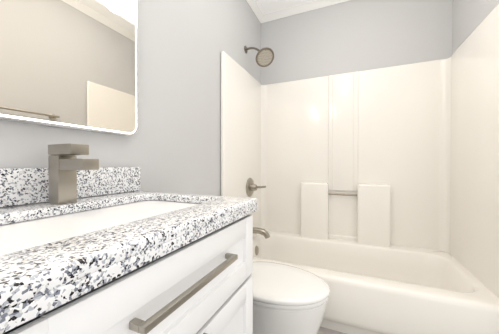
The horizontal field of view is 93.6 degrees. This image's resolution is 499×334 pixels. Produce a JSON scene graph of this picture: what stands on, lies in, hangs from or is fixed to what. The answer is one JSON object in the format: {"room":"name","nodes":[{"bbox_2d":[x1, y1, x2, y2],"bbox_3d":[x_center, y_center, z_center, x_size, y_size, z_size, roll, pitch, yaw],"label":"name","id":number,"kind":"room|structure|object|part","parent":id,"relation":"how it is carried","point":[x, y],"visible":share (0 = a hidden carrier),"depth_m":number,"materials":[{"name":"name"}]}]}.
{"room":"bathroom","nodes":[
{"label":"bathroom","id":0,"kind":"room"},
{"bbox_2d":[0,0,260,195],"bbox_3d":[-0.635,-0.256,0.773,0.100,2.445,3.712,0,1,24],"label":"wall","id":1,"kind":"structure","parent":0,"point":[172,144],"depth_m":1.21,"materials":[{"name":"grey paint"}]},
{"bbox_2d":[0,0,137,135],"bbox_3d":[-0.654,-0.533,0.557,0.029,0.825,0.905,0,1,24],"label":"mirror","id":2,"kind":"object","parent":1,"relation":"attached to","point":[69,64],"visible":1,"depth_m":0.74,"materials":[{"name":"white mirror"}]},
{"bbox_2d":[0,167,139,206],"bbox_3d":[-0.727,0.055,0.408,0.020,0.100,1.284,0,1,24],"label":"backsplash","id":3,"kind":"structure","parent":1,"relation":"attached to","point":[17,185],"depth_m":0.68,"materials":[{"name":"white stone"}]},
{"bbox_2d":[246,0,264,22],"bbox_3d":[-0.568,-1.451,0.733,0.046,0.052,3.512,0,1,24],"label":"crown molding","id":4,"kind":"structure","parent":1,"relation":"attached to","point":[253,4],"depth_m":2.19,"materials":[{"name":"white paint"}]},
{"bbox_2d":[255,0,314,13],"bbox_3d":[0.109,-1.525,0.436,1.724,0.100,3.712,0,1,24],"label":"ceiling","id":5,"kind":"structure","parent":0,"point":[267,6],"depth_m":2.15,"materials":[{"name":"white paint"}]},
{"bbox_2d":[317,327,346,333],"bbox_3d":[0.109,1.020,0.459,1.724,0.100,3.712,0,1,24],"label":"floor","id":6,"kind":"structure","parent":0,"point":[322,330],"depth_m":1.37,"materials":[{"name":"tile"}]},
{"bbox_2d":[0,195,257,333],"bbox_3d":[-0.470,0.550,0.300,0.580,0.844,1.284,0,1,24],"label":"bathroom vanity","id":7,"kind":"object","parent":6,"relation":"on","point":[196,279],"depth_m":0.43,"materials":[{"name":"white"}]},
{"bbox_2d":[0,191,256,294],"bbox_3d":[-0.482,0.119,0.301,0.554,0.026,1.284,0,1,24],"label":"countertop","id":8,"kind":"structure","parent":7,"relation":"on","point":[21,266],"depth_m":0.37,"materials":[{"name":"white stone"}]},
{"bbox_2d":[48,143,99,202],"bbox_3d":[-0.488,0.020,0.650,0.151,0.166,0.048,0,1,24],"label":"faucet","id":9,"kind":"object","parent":8,"relation":"on","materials":[{"name":"silver metal"}]},
{"bbox_2d":[251,261,329,333],"bbox_3d":[0.034,0.584,1.245,0.746,0.757,0.470,0,1,24],"label":"toilet","id":10,"kind":"object","parent":6,"relation":"on","point":[288,299],"visible":0.27,"depth_m":1.05,"materials":[{"name":"white ceramic"}]},
{"bbox_3d":[0.135,0.590,1.202,0.527,0.048,0.388,0,1,24],"label":"seat","id":11,"kind":"part","parent":10,"relation":"part of","materials":[{"name":"white plastic"}]},
{"bbox_2d":[221,4,498,333],"bbox_3d":[0.651,-0.039,1.691,1.519,1.995,0.797,0,1,24],"label":"shower","id":12,"kind":"object","parent":6,"relation":"on","point":[375,192],"visible":0.94,"depth_m":1.81,"materials":[{"name":"white plastic"}]},
{"bbox_3d":[0.086,0.635,1.998,0.185,0.241,0.080,0,1,24],"label":"spout","id":13,"kind":"part","parent":12,"relation":"part of","materials":[{"name":"silver metal"}]},
{"bbox_2d":[261,0,452,84],"bbox_3d":[0.833,-0.267,2.102,1.524,2.445,0.100,0,1,24],"label":"wall","id":14,"kind":"structure","parent":0,"point":[350,36],"depth_m":2.00,"materials":[{"name":"grey paint"}]},
{"bbox_2d":[264,0,349,21],"bbox_3d":[0.806,-1.463,2.024,1.410,0.052,0.045,0,1,24],"label":"crown molding","id":15,"kind":"structure","parent":14,"relation":"attached to","point":[286,12],"depth_m":2.17,"materials":[{"name":"white paint"}]},
{"bbox_2d":[452,0,498,53],"bbox_3d":[0.853,-0.250,0.122,0.100,2.445,3.712,0,1,24],"label":"wall","id":16,"kind":"structure","parent":0,"point":[469,17],"depth_m":1.53,"materials":[{"name":"grey paint"}]}
]}

